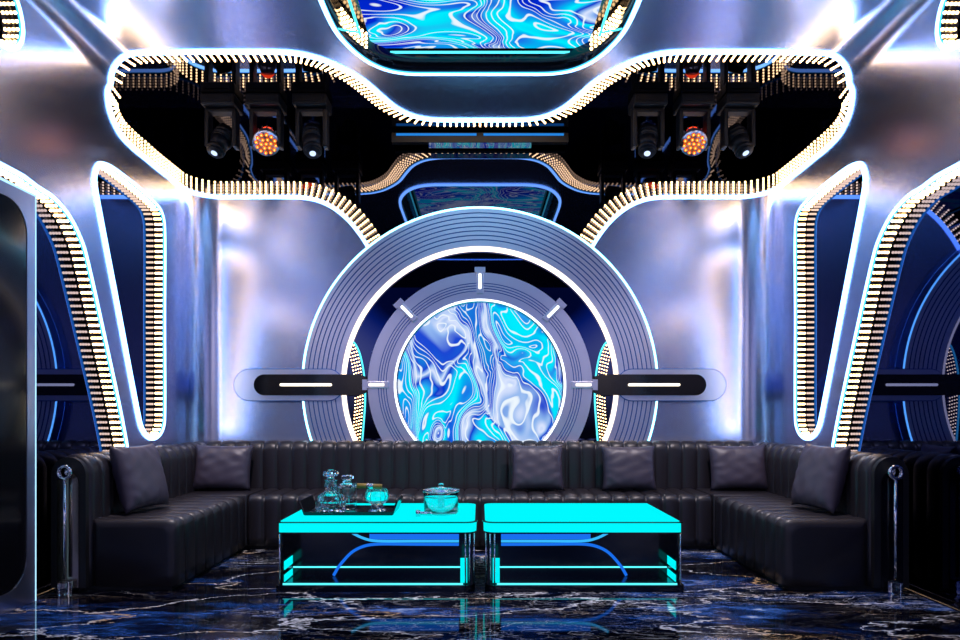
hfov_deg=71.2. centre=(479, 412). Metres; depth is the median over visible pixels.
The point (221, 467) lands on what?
throw pillow
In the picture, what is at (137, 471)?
throw pillow
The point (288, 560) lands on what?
light
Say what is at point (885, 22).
trim
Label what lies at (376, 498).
goblet
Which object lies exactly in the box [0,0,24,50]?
led light frame
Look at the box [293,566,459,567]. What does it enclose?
light
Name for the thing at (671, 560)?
light
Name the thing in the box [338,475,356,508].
decanter
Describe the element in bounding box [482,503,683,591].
coffee table
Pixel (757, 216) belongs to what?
wall panel
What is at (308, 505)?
serving tray
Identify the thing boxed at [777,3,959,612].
wall
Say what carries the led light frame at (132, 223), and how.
attached to the wall at (56, 124)
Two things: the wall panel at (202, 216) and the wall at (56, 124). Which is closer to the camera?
the wall at (56, 124)
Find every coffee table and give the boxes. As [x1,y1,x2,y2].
[276,503,477,591]
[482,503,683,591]
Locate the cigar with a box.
[357,483,381,488]
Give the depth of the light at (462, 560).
3.93 m
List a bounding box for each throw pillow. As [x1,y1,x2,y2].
[109,443,168,513]
[193,444,253,490]
[511,444,564,490]
[600,445,656,490]
[707,444,767,490]
[791,443,850,513]
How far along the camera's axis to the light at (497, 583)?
3.91 m
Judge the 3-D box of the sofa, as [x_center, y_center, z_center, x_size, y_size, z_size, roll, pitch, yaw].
[0.000,0.634,4.740,4.960,0.812,1.860,0,0,0]
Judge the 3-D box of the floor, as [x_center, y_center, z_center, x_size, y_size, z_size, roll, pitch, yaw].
[0.000,1.065,2.475,5.580,0.050,7.350,0,0,0]
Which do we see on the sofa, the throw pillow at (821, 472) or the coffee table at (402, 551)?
the throw pillow at (821, 472)
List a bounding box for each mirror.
[293,534,468,575]
[491,534,666,575]
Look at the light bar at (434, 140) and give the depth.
5.76 m
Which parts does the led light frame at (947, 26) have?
mirror panel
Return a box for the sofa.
[51,440,908,595]
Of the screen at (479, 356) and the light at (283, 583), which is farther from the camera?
the screen at (479, 356)
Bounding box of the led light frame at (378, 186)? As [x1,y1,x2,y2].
[106,50,853,246]
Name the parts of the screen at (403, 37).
dark panel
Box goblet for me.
[365,488,388,511]
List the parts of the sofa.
rod, ring knob, panel, backrest, seat, corner seat, seat, backrest, corner seat, seat, backrest, panel, rod, ring knob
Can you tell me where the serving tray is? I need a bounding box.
[299,495,403,515]
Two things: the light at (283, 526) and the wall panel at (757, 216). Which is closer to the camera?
the light at (283, 526)
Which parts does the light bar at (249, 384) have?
black glass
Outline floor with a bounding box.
[0,549,959,639]
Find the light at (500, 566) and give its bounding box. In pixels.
[500,566,666,567]
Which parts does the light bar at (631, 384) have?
black glass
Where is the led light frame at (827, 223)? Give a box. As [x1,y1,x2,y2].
[794,161,866,440]
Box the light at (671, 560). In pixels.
[667,555,675,581]
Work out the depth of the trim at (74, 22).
4.09 m
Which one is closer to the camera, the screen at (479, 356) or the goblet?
the goblet
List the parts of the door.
black glass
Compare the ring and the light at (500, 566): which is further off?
the ring
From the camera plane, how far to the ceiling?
4.27 m
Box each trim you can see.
[19,0,131,81]
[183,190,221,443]
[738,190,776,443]
[828,0,940,81]
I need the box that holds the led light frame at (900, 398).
[831,162,959,611]
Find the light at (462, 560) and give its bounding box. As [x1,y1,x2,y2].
[460,558,466,582]
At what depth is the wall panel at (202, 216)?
5.79 m
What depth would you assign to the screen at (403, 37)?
4.45 m
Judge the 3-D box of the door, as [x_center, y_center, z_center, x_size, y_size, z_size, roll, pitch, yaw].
[-2.472,-0.085,3.133,0.028,2.250,1.166,0,0,0]
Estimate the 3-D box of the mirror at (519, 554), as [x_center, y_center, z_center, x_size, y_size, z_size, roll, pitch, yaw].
[0.605,0.854,4.140,1.110,0.297,0.020,0,0,0]
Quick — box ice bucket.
[422,483,459,515]
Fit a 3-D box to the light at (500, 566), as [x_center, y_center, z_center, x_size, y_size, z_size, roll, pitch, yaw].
[0.625,0.949,4.125,1.050,0.007,0.010,0,0,0]
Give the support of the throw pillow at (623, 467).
on the sofa
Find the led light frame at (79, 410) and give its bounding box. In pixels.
[0,162,128,596]
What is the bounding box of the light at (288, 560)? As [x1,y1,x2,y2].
[284,555,292,581]
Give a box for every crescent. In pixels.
[349,341,365,440]
[594,341,610,440]
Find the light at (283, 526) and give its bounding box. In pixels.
[279,522,476,531]
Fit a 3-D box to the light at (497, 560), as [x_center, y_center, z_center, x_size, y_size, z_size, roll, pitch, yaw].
[0.095,0.922,3.928,0.040,0.145,0.005,0,0,0]
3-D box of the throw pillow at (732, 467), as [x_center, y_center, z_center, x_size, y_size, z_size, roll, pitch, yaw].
[2.068,0.435,5.370,0.467,0.370,0.188,0,0,6]
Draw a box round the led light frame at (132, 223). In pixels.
[93,161,165,440]
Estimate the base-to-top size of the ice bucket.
0.190 m
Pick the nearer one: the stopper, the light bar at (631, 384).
the stopper
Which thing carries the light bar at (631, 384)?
attached to the ring
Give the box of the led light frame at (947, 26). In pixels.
[935,0,959,50]
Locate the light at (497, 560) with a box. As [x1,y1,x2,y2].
[493,558,499,582]
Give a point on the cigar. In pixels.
(359, 485)
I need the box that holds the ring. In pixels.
[302,206,657,441]
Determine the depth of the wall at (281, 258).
5.85 m
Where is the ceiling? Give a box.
[83,0,876,118]
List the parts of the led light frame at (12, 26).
mirror panel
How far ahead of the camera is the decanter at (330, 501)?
4.15 m
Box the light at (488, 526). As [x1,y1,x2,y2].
[483,522,680,531]
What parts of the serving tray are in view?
handle, handle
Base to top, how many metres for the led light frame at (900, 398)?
2.365 m
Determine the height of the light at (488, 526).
0.055 m
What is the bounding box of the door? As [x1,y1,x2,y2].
[0,177,36,615]
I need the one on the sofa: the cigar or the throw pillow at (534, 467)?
the throw pillow at (534, 467)
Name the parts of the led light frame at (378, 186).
mirror panel, moving head light, stage par light, moving head light, mirror panel, mirror panel, moving head light, stage par light, moving head light, mirror panel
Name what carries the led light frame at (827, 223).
attached to the wall at (903, 124)
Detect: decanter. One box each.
[315,470,345,513]
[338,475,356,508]
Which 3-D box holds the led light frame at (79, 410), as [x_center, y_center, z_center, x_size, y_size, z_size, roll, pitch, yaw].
[-2.526,-0.122,2.993,0.099,2.365,3.876,0,0,0]
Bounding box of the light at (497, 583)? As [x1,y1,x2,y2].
[497,583,676,584]
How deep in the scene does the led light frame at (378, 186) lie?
5.54 m
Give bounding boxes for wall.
[0,3,182,597]
[222,199,737,441]
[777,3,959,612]
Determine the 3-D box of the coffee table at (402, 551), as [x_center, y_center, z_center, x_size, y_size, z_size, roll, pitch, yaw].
[-0.602,0.836,4.294,1.176,0.409,0.808,0,0,0]
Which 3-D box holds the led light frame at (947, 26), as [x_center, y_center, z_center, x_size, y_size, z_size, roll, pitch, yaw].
[2.533,-2.088,2.562,0.114,0.394,2.181,0,0,0]
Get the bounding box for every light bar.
[233,369,367,400]
[392,133,567,147]
[592,369,726,400]
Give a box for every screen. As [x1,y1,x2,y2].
[318,0,641,75]
[362,267,597,441]
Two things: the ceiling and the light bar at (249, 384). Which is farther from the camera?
the light bar at (249, 384)
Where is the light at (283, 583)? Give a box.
[283,583,462,584]
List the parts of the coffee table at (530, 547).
glass post, panel, glass post, glass post, glass, edge frame, panel, glass post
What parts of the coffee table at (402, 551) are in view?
glass post, panel, edge frame, glass, glass post, glass post, panel, glass post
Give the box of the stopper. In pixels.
[415,510,431,516]
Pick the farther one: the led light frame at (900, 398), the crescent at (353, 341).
the crescent at (353, 341)
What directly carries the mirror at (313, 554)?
on the coffee table at (402, 551)
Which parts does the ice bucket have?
lid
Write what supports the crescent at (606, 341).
attached to the ring

